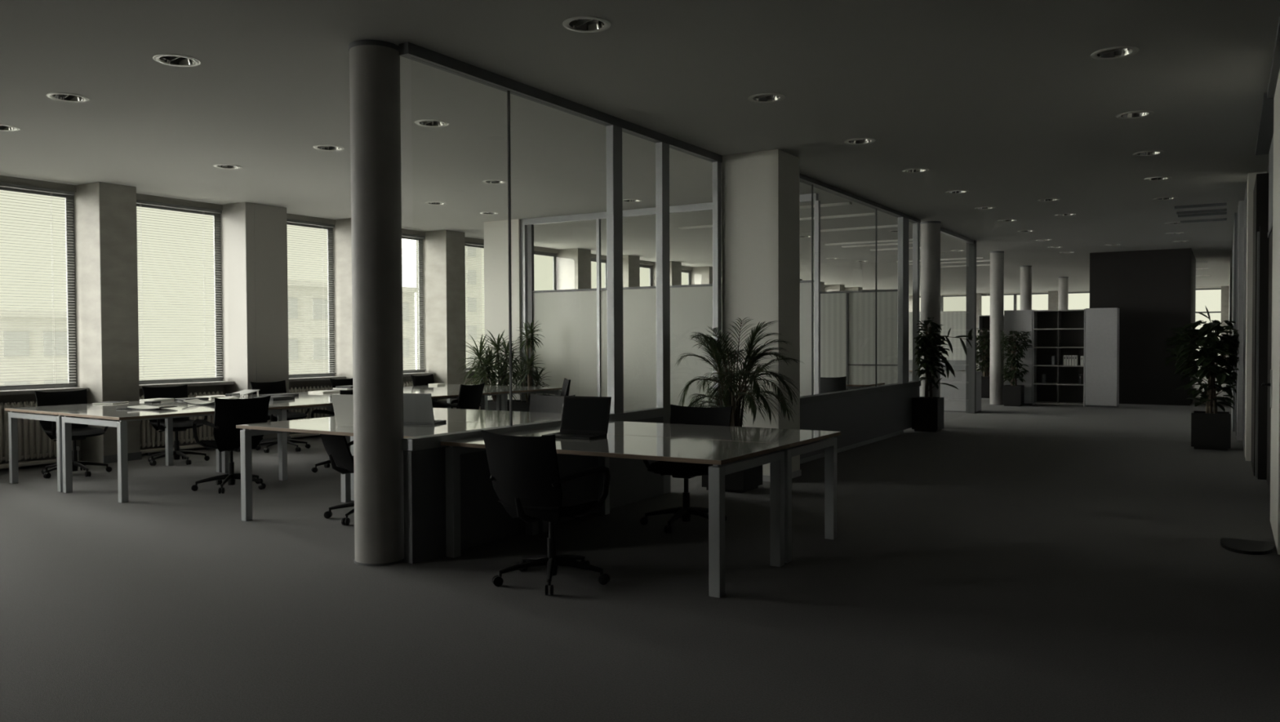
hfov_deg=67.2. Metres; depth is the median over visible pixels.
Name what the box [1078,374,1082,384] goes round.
binder
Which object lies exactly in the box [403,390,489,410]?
desk
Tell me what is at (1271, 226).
trim
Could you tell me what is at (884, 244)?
channel
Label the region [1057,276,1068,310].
round column
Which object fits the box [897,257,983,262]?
channel
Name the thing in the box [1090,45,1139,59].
recessed light
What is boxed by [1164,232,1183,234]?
recessed light
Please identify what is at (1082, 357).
binder
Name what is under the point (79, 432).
office chair
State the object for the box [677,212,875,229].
channel
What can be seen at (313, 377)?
window
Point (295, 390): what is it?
radiator
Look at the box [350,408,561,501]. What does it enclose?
desk
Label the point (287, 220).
blind
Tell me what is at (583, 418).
laptop
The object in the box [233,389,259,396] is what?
laptop stand
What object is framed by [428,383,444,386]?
paper stack
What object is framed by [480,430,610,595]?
office chair
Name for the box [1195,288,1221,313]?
window
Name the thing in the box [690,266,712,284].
wall pier
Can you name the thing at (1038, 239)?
recessed light
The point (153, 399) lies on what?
binder
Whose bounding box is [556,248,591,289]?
wall pier
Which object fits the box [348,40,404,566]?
round column
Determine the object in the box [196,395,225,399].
paper stack
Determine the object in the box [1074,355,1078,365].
binder
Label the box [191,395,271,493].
office chair
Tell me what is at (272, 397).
notebook
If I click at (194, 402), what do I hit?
folder
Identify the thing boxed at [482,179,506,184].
recessed light
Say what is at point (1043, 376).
binder
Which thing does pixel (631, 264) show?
wall pier
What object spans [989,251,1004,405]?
round column
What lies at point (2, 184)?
blind
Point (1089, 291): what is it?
window
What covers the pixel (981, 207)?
recessed light
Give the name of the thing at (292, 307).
apartment building
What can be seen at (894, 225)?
channel
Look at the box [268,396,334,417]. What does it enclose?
desk
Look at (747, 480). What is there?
pot
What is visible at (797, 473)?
baseboard
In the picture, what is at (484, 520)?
glass wall
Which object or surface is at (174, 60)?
recessed light
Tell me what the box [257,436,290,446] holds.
baseboard
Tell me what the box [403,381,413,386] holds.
radiator
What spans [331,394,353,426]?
laptop
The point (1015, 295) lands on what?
window
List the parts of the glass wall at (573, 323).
post, post, frosted pane, post, rail, frosted pane, post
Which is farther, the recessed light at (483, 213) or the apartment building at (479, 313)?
the apartment building at (479, 313)
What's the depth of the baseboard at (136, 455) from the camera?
11.12 m
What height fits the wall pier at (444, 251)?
3.210 m
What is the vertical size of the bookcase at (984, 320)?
1.980 m
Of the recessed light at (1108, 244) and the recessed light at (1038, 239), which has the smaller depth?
the recessed light at (1038, 239)
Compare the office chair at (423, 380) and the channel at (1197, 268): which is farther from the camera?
the channel at (1197, 268)
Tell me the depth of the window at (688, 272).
24.03 m
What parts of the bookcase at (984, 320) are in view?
panel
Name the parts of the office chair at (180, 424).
armrest, backrest, seat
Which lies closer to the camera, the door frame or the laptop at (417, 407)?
the door frame
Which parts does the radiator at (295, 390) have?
floor rail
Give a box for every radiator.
[0,401,79,468]
[139,391,223,455]
[288,385,332,439]
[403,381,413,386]
[466,377,481,409]
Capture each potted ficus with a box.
[976,328,990,398]
[1000,330,1032,406]
[1164,305,1239,450]
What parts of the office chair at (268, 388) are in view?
backrest, armrest, seat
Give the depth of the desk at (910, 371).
19.96 m
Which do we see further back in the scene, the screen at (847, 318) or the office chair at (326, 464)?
the screen at (847, 318)
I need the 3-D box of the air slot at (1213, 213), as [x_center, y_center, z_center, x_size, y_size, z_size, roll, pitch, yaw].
[8.272,-2.156,14.176,0.620,0.028,0.100,0,1,31]
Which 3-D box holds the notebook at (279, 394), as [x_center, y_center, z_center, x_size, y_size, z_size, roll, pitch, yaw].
[-4.189,0.403,11.232,0.220,0.030,0.360,0,1,20]
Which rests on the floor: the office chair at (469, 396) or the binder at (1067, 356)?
the office chair at (469, 396)
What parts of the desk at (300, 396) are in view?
leg, leg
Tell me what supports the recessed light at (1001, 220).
in the ceiling
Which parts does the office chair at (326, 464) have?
armrest, backrest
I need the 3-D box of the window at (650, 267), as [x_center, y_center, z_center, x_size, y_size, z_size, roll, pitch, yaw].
[0.021,-1.059,21.845,0.278,2.310,1.420,0,1,31]
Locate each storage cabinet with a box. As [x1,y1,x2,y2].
[1004,310,1032,404]
[1084,307,1119,408]
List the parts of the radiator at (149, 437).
floor rail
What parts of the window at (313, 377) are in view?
sill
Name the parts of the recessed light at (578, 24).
louvre blade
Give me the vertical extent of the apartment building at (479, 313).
36.400 m
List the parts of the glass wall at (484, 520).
rail, post, post, post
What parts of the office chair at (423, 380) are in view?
backrest, seat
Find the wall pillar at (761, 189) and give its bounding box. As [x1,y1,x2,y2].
[721,149,799,475]
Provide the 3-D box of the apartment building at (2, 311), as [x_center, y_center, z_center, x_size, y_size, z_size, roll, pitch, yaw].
[-38.035,5.595,59.638,3.450,17.400,9.400,0,1,31]
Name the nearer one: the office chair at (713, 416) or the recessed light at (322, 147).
the office chair at (713, 416)
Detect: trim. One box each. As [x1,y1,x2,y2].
[1254,231,1259,477]
[1255,92,1273,155]
[1266,14,1279,98]
[1267,221,1272,238]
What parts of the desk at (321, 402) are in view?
frame rail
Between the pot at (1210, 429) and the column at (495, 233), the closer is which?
the pot at (1210, 429)
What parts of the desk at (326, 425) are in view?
leg, frame rail, leg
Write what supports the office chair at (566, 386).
on the floor
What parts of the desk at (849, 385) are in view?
frame rail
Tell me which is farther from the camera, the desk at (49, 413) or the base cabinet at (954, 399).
the base cabinet at (954, 399)
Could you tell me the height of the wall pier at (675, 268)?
3.210 m
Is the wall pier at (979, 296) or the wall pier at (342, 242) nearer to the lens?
the wall pier at (342, 242)
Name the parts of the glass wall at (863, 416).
rail, rail, post, post, rail, post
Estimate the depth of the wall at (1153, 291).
20.04 m
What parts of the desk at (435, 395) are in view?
frame rail, leg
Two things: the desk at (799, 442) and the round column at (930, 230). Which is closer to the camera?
the desk at (799, 442)
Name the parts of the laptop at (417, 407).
lid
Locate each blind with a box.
[0,182,77,387]
[136,200,223,382]
[286,218,336,376]
[401,233,426,371]
[465,241,484,368]
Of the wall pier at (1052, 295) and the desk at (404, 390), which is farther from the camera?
the wall pier at (1052, 295)
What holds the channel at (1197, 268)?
attached to the ceiling
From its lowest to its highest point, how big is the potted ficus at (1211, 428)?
1.788 m
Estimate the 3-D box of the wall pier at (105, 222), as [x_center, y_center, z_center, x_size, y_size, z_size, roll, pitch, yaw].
[-6.259,-0.439,11.303,0.560,3.210,0.440,0,1,31]
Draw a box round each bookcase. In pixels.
[977,315,1004,385]
[1032,309,1085,406]
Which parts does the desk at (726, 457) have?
leg, leg, frame rail, leg, leg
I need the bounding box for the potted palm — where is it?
[675,317,802,493]
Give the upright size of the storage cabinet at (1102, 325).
1.990 m
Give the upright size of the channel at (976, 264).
0.028 m
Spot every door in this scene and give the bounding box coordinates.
[1250,173,1268,476]
[1266,230,1272,491]
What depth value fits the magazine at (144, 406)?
9.18 m
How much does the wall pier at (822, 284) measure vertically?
3.210 m
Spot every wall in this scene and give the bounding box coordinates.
[0,175,845,470]
[398,41,722,564]
[520,193,820,411]
[799,173,976,464]
[919,286,1221,377]
[1089,248,1195,405]
[1228,200,1244,440]
[1242,171,1266,461]
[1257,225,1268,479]
[1268,134,1273,230]
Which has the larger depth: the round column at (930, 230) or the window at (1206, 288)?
the window at (1206, 288)
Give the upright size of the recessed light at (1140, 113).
0.091 m
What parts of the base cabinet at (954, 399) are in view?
panel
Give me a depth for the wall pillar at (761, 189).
9.43 m
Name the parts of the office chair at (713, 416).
armrest, seat, backrest, armrest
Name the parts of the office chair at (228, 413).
armrest, seat, backrest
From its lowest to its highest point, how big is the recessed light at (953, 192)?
0.091 m
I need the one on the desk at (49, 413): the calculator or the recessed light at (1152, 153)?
the calculator
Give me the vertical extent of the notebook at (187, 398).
0.018 m
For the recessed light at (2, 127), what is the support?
in the ceiling
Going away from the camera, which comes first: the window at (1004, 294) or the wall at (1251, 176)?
the wall at (1251, 176)
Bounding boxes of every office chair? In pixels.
[34,389,111,478]
[142,384,209,466]
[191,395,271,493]
[249,380,310,453]
[311,390,353,472]
[320,434,354,525]
[329,378,352,390]
[410,373,457,408]
[431,382,484,409]
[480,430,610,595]
[528,378,570,412]
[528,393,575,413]
[640,404,732,533]
[820,376,846,393]
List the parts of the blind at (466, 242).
head rail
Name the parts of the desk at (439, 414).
leg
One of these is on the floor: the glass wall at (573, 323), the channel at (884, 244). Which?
the glass wall at (573, 323)
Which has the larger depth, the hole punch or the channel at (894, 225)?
the channel at (894, 225)
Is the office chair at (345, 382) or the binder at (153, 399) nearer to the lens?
the binder at (153, 399)
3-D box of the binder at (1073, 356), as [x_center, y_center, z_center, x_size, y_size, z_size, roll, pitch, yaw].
[8.879,-0.014,19.725,0.042,0.205,0.201,0,1,31]
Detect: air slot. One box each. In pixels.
[1174,202,1226,208]
[1176,208,1226,214]
[1177,211,1226,217]
[1180,217,1226,223]
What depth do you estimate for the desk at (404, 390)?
12.07 m
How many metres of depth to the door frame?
6.55 m
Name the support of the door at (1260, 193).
in the wall
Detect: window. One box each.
[0,186,88,395]
[136,203,234,389]
[286,222,346,382]
[401,235,435,377]
[465,244,484,373]
[533,250,556,289]
[591,257,607,288]
[640,264,652,286]
[681,269,690,284]
[941,295,966,311]
[982,293,1014,310]
[1014,293,1048,310]
[1068,291,1089,293]
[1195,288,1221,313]
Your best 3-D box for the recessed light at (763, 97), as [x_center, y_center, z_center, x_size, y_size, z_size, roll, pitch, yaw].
[0.957,-2.032,7.287,0.282,0.091,0.282,-1,2,-40]
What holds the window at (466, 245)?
in the wall at (4, 399)
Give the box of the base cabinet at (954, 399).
[940,370,982,412]
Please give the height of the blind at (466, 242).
2.225 m
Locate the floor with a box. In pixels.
[0,377,1279,721]
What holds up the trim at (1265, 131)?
attached to the wall at (1271, 150)
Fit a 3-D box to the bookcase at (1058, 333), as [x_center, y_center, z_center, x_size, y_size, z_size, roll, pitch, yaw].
[8.687,-0.073,19.929,0.990,1.980,0.430,0,1,31]
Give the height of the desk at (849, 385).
0.740 m
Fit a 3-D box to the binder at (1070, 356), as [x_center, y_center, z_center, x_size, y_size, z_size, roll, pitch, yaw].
[8.835,-0.014,19.752,0.042,0.205,0.201,0,1,31]
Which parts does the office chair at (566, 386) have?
armrest, backrest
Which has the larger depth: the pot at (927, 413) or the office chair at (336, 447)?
the pot at (927, 413)
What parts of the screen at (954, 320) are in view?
panel, frosted pane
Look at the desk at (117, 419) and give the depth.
8.84 m
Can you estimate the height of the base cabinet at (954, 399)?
0.765 m
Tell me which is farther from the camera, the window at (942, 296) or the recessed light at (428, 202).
the window at (942, 296)
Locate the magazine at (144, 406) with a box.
[125,404,177,409]
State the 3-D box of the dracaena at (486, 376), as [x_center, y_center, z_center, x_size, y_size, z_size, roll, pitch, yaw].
[-2.257,0.303,14.289,1.016,1.565,0.797,0,1,31]
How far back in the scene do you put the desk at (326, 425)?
7.41 m
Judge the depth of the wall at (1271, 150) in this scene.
8.81 m
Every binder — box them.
[139,398,173,401]
[1041,373,1045,383]
[1052,355,1056,365]
[1063,355,1066,365]
[1066,355,1070,365]
[1069,355,1072,365]
[1071,355,1075,365]
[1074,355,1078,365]
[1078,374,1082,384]
[1080,355,1084,365]
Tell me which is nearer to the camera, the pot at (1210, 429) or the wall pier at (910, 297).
the pot at (1210, 429)
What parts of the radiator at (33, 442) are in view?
floor rail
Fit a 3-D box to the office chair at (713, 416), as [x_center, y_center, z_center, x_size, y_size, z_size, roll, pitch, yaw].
[0.340,0.785,7.138,0.675,0.878,0.685,0,1,26]
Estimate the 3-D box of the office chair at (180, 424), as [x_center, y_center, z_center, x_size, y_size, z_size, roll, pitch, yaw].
[-5.320,0.728,11.062,0.685,0.878,0.675,1,2,42]
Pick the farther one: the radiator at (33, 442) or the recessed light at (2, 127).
the radiator at (33, 442)
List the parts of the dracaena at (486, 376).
stem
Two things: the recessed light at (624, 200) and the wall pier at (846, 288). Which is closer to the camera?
the recessed light at (624, 200)
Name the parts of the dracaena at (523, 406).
stem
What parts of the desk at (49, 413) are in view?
leg, frame rail, leg, leg, leg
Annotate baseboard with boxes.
[102,452,142,463]
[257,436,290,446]
[762,470,801,482]
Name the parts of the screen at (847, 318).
post, rail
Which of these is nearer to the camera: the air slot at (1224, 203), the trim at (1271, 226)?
the trim at (1271, 226)
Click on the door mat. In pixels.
(1237, 546)
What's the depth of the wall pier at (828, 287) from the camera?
31.98 m
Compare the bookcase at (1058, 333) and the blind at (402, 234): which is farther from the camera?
the bookcase at (1058, 333)
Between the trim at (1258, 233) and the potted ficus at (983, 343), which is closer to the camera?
the trim at (1258, 233)
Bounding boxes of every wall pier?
[73,182,140,463]
[220,202,289,439]
[333,217,352,378]
[422,230,466,408]
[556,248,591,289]
[622,255,639,287]
[652,261,681,286]
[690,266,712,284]
[820,281,824,292]
[824,284,844,291]
[844,287,862,291]
[908,295,912,311]
[976,293,982,369]
[1048,291,1057,310]
[1220,286,1229,373]
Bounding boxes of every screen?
[820,289,897,390]
[908,311,965,396]
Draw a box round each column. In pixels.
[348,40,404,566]
[484,218,521,401]
[920,221,941,397]
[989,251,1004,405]
[1020,265,1031,310]
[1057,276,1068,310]
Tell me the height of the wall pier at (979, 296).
3.210 m
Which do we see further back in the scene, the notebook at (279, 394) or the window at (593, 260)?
the window at (593, 260)
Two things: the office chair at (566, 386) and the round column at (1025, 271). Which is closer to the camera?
the office chair at (566, 386)
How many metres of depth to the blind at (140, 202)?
12.22 m
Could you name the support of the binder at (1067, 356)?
on the bookcase at (1058, 333)
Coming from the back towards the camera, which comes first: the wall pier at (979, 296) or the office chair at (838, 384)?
the wall pier at (979, 296)
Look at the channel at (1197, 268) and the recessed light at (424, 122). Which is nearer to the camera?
the recessed light at (424, 122)
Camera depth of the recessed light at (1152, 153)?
9.59 m
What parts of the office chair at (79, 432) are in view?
armrest, backrest, seat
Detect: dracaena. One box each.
[455,329,524,411]
[505,320,550,412]
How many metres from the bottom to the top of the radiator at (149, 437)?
0.735 m
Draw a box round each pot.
[487,400,520,411]
[512,400,528,412]
[702,426,762,493]
[911,396,943,432]
[981,376,989,398]
[1002,385,1024,406]
[1191,410,1231,450]
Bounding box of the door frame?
[1261,68,1279,555]
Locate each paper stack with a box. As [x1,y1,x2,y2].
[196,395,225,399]
[307,390,339,393]
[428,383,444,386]
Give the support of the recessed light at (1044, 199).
in the ceiling
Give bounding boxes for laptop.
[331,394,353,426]
[403,393,446,425]
[541,395,611,439]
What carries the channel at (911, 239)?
attached to the ceiling
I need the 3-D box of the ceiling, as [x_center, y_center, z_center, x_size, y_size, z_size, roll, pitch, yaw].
[4.916,-2.401,18.735,12.460,0.300,43.600,0,1,31]
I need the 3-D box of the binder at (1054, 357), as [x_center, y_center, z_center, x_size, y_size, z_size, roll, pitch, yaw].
[8.563,-0.009,19.929,0.050,0.190,0.201,0,1,31]
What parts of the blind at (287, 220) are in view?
head rail, rail, ladder cord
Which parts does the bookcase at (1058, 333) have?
panel, shelf, shelf, shelf, shelf, shelf, shelf, panel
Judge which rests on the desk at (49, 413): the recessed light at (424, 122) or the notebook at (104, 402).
the notebook at (104, 402)
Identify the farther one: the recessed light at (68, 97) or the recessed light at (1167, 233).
the recessed light at (1167, 233)
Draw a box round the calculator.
[144,400,160,403]
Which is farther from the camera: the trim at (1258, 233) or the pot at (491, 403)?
the pot at (491, 403)
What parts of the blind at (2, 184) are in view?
head rail, rail, ladder cord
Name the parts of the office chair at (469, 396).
armrest, armrest, backrest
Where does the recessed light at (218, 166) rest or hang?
in the ceiling
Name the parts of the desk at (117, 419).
leg, leg, frame rail, leg, leg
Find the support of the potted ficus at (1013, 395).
on the floor
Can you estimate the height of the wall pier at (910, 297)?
3.210 m
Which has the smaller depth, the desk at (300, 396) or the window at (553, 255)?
the desk at (300, 396)
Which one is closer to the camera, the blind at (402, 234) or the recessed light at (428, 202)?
the recessed light at (428, 202)
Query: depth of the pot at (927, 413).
14.35 m
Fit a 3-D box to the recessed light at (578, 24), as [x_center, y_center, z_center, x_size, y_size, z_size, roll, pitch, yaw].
[-0.309,-1.991,5.577,0.282,0.091,0.282,-1,2,-39]
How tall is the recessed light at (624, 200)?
0.091 m
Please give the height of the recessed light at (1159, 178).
0.091 m
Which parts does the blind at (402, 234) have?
head rail, ladder cord, rail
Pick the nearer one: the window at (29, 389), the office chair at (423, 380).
the window at (29, 389)
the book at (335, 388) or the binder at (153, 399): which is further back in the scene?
the book at (335, 388)
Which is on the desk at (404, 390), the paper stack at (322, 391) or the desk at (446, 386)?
the paper stack at (322, 391)
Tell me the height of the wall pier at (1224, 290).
3.210 m
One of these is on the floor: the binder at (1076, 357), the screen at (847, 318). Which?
the screen at (847, 318)
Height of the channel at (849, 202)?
0.028 m
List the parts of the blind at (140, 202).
head rail, rail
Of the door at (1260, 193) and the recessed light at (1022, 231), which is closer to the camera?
the door at (1260, 193)
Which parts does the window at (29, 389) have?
sill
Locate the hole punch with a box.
[225,393,239,398]
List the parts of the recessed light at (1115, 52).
louvre blade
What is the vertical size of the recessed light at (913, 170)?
0.091 m
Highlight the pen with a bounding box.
[115,408,131,409]
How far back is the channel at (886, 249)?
19.37 m
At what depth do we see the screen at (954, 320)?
21.02 m
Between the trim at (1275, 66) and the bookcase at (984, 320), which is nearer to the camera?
the trim at (1275, 66)
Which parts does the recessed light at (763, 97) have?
louvre blade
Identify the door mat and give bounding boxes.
[1220,537,1274,555]
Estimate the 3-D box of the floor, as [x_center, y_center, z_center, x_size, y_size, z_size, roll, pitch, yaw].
[4.931,1.008,18.806,12.460,0.100,43.600,0,1,31]
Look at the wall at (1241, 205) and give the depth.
12.93 m
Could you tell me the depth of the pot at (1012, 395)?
19.73 m
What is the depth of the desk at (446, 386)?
13.69 m
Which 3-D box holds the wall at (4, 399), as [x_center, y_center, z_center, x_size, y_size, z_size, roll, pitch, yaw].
[-0.110,-0.688,21.840,0.090,3.210,43.200,0,1,31]
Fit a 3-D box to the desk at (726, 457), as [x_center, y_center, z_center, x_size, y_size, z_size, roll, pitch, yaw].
[-0.179,0.880,6.011,1.990,0.740,0.920,0,1,31]
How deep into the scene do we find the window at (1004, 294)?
37.98 m
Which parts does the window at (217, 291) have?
sill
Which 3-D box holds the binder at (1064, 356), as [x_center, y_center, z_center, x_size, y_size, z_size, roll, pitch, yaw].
[8.746,-0.015,19.806,0.042,0.205,0.201,0,1,31]
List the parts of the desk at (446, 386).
leg, leg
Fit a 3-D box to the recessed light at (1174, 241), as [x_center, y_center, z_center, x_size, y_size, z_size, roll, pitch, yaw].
[10.200,-2.302,18.163,0.282,0.091,0.282,-1,2,-44]
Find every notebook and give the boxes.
[92,401,128,404]
[173,397,208,400]
[253,395,294,400]
[262,393,298,396]
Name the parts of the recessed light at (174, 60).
louvre blade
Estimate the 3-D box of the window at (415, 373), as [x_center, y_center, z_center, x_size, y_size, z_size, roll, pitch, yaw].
[-3.896,-0.906,15.421,0.278,2.310,1.430,0,1,31]
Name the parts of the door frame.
lever, plate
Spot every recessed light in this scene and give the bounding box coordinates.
[0,124,20,131]
[45,92,89,102]
[152,53,200,66]
[213,164,242,168]
[313,144,344,151]
[414,119,448,127]
[424,201,446,204]
[480,212,499,214]
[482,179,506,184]
[562,16,610,32]
[622,199,642,202]
[747,93,785,102]
[844,137,875,144]
[902,168,928,173]
[945,190,968,194]
[974,206,995,209]
[997,219,1016,222]
[1017,230,1035,232]
[1035,239,1052,240]
[1037,198,1060,201]
[1047,246,1062,248]
[1055,213,1075,216]
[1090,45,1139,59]
[1104,244,1119,245]
[1115,110,1154,119]
[1132,150,1164,156]
[1144,176,1172,181]
[1152,196,1177,200]
[1164,222,1184,224]
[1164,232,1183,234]
[1173,240,1189,242]
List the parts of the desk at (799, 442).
leg, leg, leg, frame rail, leg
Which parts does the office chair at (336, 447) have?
backrest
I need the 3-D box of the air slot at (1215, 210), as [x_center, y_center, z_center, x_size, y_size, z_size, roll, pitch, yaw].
[8.063,-2.148,13.834,0.620,0.028,0.100,0,1,31]
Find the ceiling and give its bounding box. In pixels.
[0,0,1279,295]
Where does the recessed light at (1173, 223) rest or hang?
in the ceiling
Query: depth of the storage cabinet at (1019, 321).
20.09 m
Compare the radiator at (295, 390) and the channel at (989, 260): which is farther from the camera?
the channel at (989, 260)
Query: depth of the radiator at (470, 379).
16.81 m
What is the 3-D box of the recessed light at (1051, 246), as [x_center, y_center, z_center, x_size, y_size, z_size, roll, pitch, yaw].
[8.293,-2.316,19.243,0.282,0.091,0.282,1,1,36]
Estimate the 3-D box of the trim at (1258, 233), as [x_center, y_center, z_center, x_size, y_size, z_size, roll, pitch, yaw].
[6.145,-0.062,9.490,0.125,2.420,0.100,0,1,31]
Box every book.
[333,387,352,390]
[335,385,352,388]
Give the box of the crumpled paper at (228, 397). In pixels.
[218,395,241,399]
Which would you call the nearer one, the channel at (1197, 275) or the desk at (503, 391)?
the desk at (503, 391)
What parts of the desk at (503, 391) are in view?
leg, frame rail, leg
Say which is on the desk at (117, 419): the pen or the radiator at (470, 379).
the pen
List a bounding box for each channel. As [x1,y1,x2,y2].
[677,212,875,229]
[800,201,852,208]
[820,224,897,231]
[824,238,912,245]
[841,242,912,248]
[870,246,920,251]
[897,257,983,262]
[908,259,990,265]
[940,264,990,267]
[1195,267,1208,269]
[1195,275,1210,276]
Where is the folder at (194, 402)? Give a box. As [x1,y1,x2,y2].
[182,399,214,404]
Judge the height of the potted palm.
1.576 m
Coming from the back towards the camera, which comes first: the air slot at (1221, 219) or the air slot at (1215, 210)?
the air slot at (1221, 219)
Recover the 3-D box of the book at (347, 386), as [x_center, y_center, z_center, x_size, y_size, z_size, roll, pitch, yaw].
[-3.752,0.333,12.487,0.240,0.022,0.300,0,1,20]
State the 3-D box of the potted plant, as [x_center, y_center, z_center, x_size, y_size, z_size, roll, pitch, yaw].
[4.523,0.200,14.368,0.832,1.707,0.629,0,1,31]
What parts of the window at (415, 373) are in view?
frame, sill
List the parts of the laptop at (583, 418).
lid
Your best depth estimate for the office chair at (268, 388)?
12.34 m
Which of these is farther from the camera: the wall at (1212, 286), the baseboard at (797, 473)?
the wall at (1212, 286)
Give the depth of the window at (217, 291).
12.79 m
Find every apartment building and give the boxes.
[0,309,67,386]
[287,280,417,374]
[401,238,482,368]
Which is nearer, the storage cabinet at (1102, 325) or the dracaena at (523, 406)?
the dracaena at (523, 406)
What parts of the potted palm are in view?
stem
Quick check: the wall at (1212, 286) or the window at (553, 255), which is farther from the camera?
the wall at (1212, 286)
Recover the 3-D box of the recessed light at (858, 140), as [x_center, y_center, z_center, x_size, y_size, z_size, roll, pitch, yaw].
[2.030,-2.071,8.893,0.282,0.091,0.282,1,1,35]
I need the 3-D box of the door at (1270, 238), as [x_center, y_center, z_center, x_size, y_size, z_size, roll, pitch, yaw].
[5.434,-0.002,8.238,0.035,2.360,2.480,0,1,31]
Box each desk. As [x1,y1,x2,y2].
[4,400,222,492]
[57,403,289,503]
[201,393,333,453]
[235,417,515,521]
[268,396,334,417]
[288,389,427,395]
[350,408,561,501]
[403,384,501,410]
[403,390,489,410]
[430,386,562,411]
[440,430,788,598]
[531,421,840,563]
[845,382,884,389]
[908,369,964,373]
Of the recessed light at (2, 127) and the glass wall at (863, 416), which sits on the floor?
the glass wall at (863, 416)
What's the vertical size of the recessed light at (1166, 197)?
0.091 m
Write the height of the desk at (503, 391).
0.740 m
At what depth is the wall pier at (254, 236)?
12.79 m

